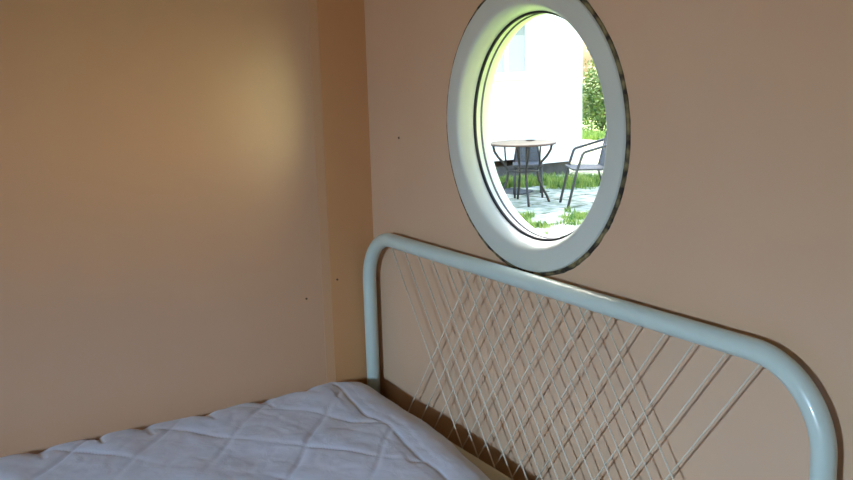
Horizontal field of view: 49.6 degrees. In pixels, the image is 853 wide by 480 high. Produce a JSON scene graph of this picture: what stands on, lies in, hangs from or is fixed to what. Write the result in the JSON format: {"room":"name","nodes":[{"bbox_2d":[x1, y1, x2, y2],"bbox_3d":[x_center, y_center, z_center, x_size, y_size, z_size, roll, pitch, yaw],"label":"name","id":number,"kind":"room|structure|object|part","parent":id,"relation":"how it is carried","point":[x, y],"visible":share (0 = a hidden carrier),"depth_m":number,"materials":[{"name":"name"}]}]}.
{"room":"bedroom","nodes":[
{"label":"bedroom","id":0,"kind":"room"},
{"bbox_2d":[0,0,337,456],"bbox_3d":[-1.880,0.012,1.501,4.122,2.200,0.066,-8,12,-30],"label":"wall","id":1,"kind":"structure","parent":0,"point":[160,258],"depth_m":2.20,"materials":[{"name":"paint"}]},
{"bbox_2d":[308,0,335,382],"bbox_3d":[-0.277,-0.205,2.406,0.025,2.200,0.002,-8,12,-30],"label":"trim","id":2,"kind":"structure","parent":1,"relation":"attached to","point":[312,4],"depth_m":2.42,"materials":[{"name":"brown paint"}]},
{"bbox_2d":[317,0,373,384],"bbox_3d":[-0.209,-0.214,2.445,0.133,2.200,0.004,-8,12,-30],"label":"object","id":3,"kind":"structure","parent":1,"relation":"attached to","point":[341,23],"depth_m":2.45,"materials":[{"name":"paint"}]},
{"bbox_2d":[364,0,852,479],"bbox_3d":[0.696,0.005,1.143,0.064,2.200,3.200,-8,12,-30],"label":"wall","id":4,"kind":"structure","parent":0,"point":[734,213],"depth_m":1.57,"materials":[{"name":"paint"}]},
{"bbox_2d":[447,0,630,276],"bbox_3d":[0.228,-0.228,1.887,0.076,0.604,0.604,-8,12,-30],"label":"window","id":5,"kind":"structure","parent":4,"relation":"in","point":[486,36],"depth_m":1.94,"materials":[{"name":"white plastic"}]},
{"bbox_3d":[-1.011,1.367,0.337,4.122,0.080,3.320,-8,12,-30],"label":"floor","id":6,"kind":"structure","parent":0,"visible":0},
{"bbox_2d":[363,233,837,479],"bbox_3d":[-0.646,0.636,1.461,2.044,0.918,1.436,-8,12,-30],"label":"frame","id":7,"kind":"object","parent":6,"relation":"on","point":[815,412],"visible":0.89,"depth_m":1.74,"materials":[{"name":"white metal"}]},
{"bbox_2d":[450,441,512,479],"bbox_3d":[-0.633,0.706,1.489,1.931,0.178,1.434,-8,12,-30],"label":"mattress","id":8,"kind":"object","parent":7,"relation":"on","point":[490,472],"visible":0.02,"depth_m":2.01,"materials":[{"name":"beige fabric"}]},
{"bbox_2d":[0,382,489,479],"bbox_3d":[-0.644,0.592,1.462,1.922,0.056,1.449,-8,12,-30],"label":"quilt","id":9,"kind":"object","parent":8,"relation":"on","point":[332,430],"visible":1,"depth_m":2.04,"materials":[{"name":"white fabric"}]},
{"label":"outside","id":10,"kind":"structure","parent":0,"visible":0},
{"bbox_2d":[523,169,602,195],"bbox_3d":[0.403,-0.758,13.374,40.000,0.180,42.000,-8,12,-30],"label":"ground","id":11,"kind":"structure","parent":10,"point":[570,170],"depth_m":13.95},
{"bbox_2d":[504,188,532,194],"bbox_3d":[-0.042,-0.545,11.791,3.600,0.014,1.220,-8,12,-30],"label":"soil bed","id":12,"kind":"object","parent":11,"relation":"on","point":[507,190],"visible":0.06,"depth_m":12.04,"materials":[{"name":"grey stone"}]},
{"bbox_2d":[489,14,581,178],"bbox_3d":[-2.841,-3.252,14.138,8.400,4.620,7.250,-8,12,-30],"label":"house","id":13,"kind":"structure","parent":11,"relation":"on","point":[536,93],"depth_m":13.11,"materials":[{"name":"white paint"}]},
{"bbox_3d":[0.924,-2.558,12.733,1.080,0.515,0.010,-8,12,-30],"label":"pane","id":14,"kind":"part","parent":13,"relation":"part of","materials":[{"name":"grey"}]},
{"bbox_3d":[1.002,-2.220,12.720,1.380,0.040,0.120,-8,12,-30],"label":"sill","id":15,"kind":"part","parent":13,"relation":"part of","materials":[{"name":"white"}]},
{"bbox_2d":[515,25,524,34],"bbox_3d":[0.914,-2.973,12.652,1.080,0.330,0.015,-8,12,-30],"label":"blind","id":16,"kind":"object","parent":13,"relation":"hanging from","point":[522,31],"depth_m":12.91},
{"bbox_2d":[506,175,598,236],"bbox_3d":[1.611,-0.420,10.835,3.512,0.030,4.508,9,15,44],"label":"paving","id":17,"kind":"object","parent":11,"relation":"on","point":[583,199],"visible":0.19,"depth_m":10.75,"materials":[{"name":"grey stone"}]},
{"bbox_2d":[491,140,555,206],"bbox_3d":[1.137,-0.791,10.893,0.790,0.725,0.790,-8,12,-30],"label":"bistro table","id":18,"kind":"object","parent":17,"relation":"on","point":[506,143],"visible":0.94,"depth_m":10.83,"materials":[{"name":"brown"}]},
{"bbox_3d":[0.877,-0.765,10.870,0.202,0.698,0.028,-3,11,-6],"label":"leg","id":19,"kind":"part","parent":18,"relation":"part of","materials":[{"name":"grey metal"}]},
{"bbox_3d":[1.111,-0.825,11.152,0.027,0.698,0.202,-3,11,-6],"label":"leg","id":20,"kind":"part","parent":18,"relation":"part of","materials":[{"name":"grey metal"}]},
{"bbox_3d":[1.165,-0.730,10.639,0.027,0.698,0.202,-3,11,-6],"label":"leg","id":21,"kind":"part","parent":18,"relation":"part of","materials":[{"name":"grey metal"}]},
{"bbox_3d":[1.399,-0.790,10.921,0.202,0.698,0.028,-3,11,-6],"label":"leg","id":22,"kind":"part","parent":18,"relation":"part of","materials":[{"name":"grey metal"}]},
{"bbox_2d":[513,147,542,198],"bbox_3d":[1.262,-0.872,11.507,0.370,0.654,0.421,-1,11,4],"label":"garden chair","id":23,"kind":"object","parent":17,"relation":"on","point":[534,151],"visible":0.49,"depth_m":11.63,"materials":[{"name":"grey metal"}]},
{"bbox_3d":[1.091,-0.712,11.364,0.025,0.402,0.058,5,12,30],"label":"leg","id":24,"kind":"part","parent":23,"relation":"part of","materials":[{"name":"grey metal"}]},
{"bbox_3d":[1.269,-1.101,11.644,0.356,0.256,0.066,-1,11,4],"label":"frame","id":25,"kind":"part","parent":23,"relation":"part of","materials":[{"name":"grey metal"}]},
{"bbox_3d":[1.269,-1.099,11.645,0.320,0.225,0.049,-1,11,4],"label":"backrest","id":26,"kind":"part","parent":23,"relation":"part of","materials":[{"name":"blue"}]},
{"bbox_3d":[1.260,-0.943,11.481,0.370,0.030,0.370,-1,11,4],"label":"seat","id":27,"kind":"part","parent":23,"relation":"part of","materials":[{"name":"grey"}]},
{"bbox_3d":[1.415,-0.717,11.339,0.025,0.402,0.058,-6,12,-22],"label":"leg","id":28,"kind":"part","parent":23,"relation":"part of","materials":[{"name":"grey metal"}]},
{"bbox_2d":[499,172,602,189],"bbox_3d":[1.867,-0.809,12.403,2.530,0.182,0.944,4,12,27],"label":"grass verge","id":29,"kind":"structure","parent":17,"relation":"on","point":[555,181],"depth_m":12.33,"materials":[{"name":"green plant"}]},
{"bbox_2d":[518,206,587,234],"bbox_3d":[1.344,-0.183,9.408,1.346,0.092,1.404,-8,12,-30],"label":"grass edge","id":30,"kind":"object","parent":17,"relation":"on","point":[572,218],"visible":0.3,"depth_m":9.65,"materials":[{"name":"green plant"}]},
{"bbox_2d":[559,130,606,207],"bbox_3d":[1.860,-0.836,10.608,0.596,0.875,0.550,-2,11,-2],"label":"garden chair","id":31,"kind":"object","parent":17,"relation":"on","point":[600,166],"visible":0.72,"depth_m":10.66,"materials":[{"name":"grey metal"}]},
{"bbox_3d":[1.827,-0.836,10.607,0.401,0.031,0.512,-2,11,-2],"label":"seat frame","id":32,"kind":"part","parent":31,"relation":"part of","materials":[{"name":"grey metal"}]},
{"bbox_3d":[1.842,-0.838,10.607,0.390,0.014,0.470,-2,11,-2],"label":"seat","id":33,"kind":"part","parent":31,"relation":"part of","materials":[{"name":"blue"}]},
{"bbox_3d":[1.853,-0.726,10.368,0.560,0.749,0.046,-2,11,1],"label":"arm and leg","id":34,"kind":"part","parent":31,"relation":"part of","materials":[{"name":"grey metal"}]},
{"bbox_3d":[2.074,-0.850,10.837,0.150,0.806,0.034,-2,11,-2],"label":"leg","id":35,"kind":"part","parent":31,"relation":"part of","materials":[{"name":"grey metal"}]},
{"bbox_3d":[2.076,-1.046,10.578,0.110,0.400,0.410,-2,11,-2],"label":"backrest","id":36,"kind":"part","parent":31,"relation":"part of","materials":[{"name":"blue"}]},
{"bbox_2d":[571,139,602,163],"bbox_3d":[2.603,-1.659,17.280,3.900,0.016,17.400,-8,12,-30],"label":"path","id":37,"kind":"structure","parent":11,"relation":"on","point":[592,157],"depth_m":16.49,"materials":[{"name":"white concrete"}]},
{"bbox_2d":[582,118,606,139],"bbox_3d":[11.500,-2.399,19.846,14.100,0.015,42.000,-8,12,-30],"label":"lawn","id":38,"kind":"structure","parent":11,"relation":"on","point":[590,118],"depth_m":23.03,"materials":[{"name":"green plant"}]},
{"bbox_2d":[582,48,595,122],"bbox_3d":[5.278,-4.755,24.626,2.666,3.217,2.395,-8,12,-30],"label":"shrub","id":39,"kind":"object","parent":38,"relation":"on","point":[586,48],"visible":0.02,"depth_m":24.60,"materials":[{"name":"plant"}]},
{"bbox_2d":[582,60,606,130],"bbox_3d":[4.095,-3.449,21.829,1.612,1.766,1.470,-8,12,-30],"label":"shrub","id":40,"kind":"object","parent":38,"relation":"on","point":[593,105],"visible":0.52,"depth_m":21.52,"materials":[{"name":"green plant"}]},
{"bbox_3d":[4.156,-3.139,21.853,0.799,1.138,0.778,-8,12,-30],"label":"stem","id":41,"kind":"part","parent":40,"relation":"part of","materials":[{"name":"green plant"}]}
]}

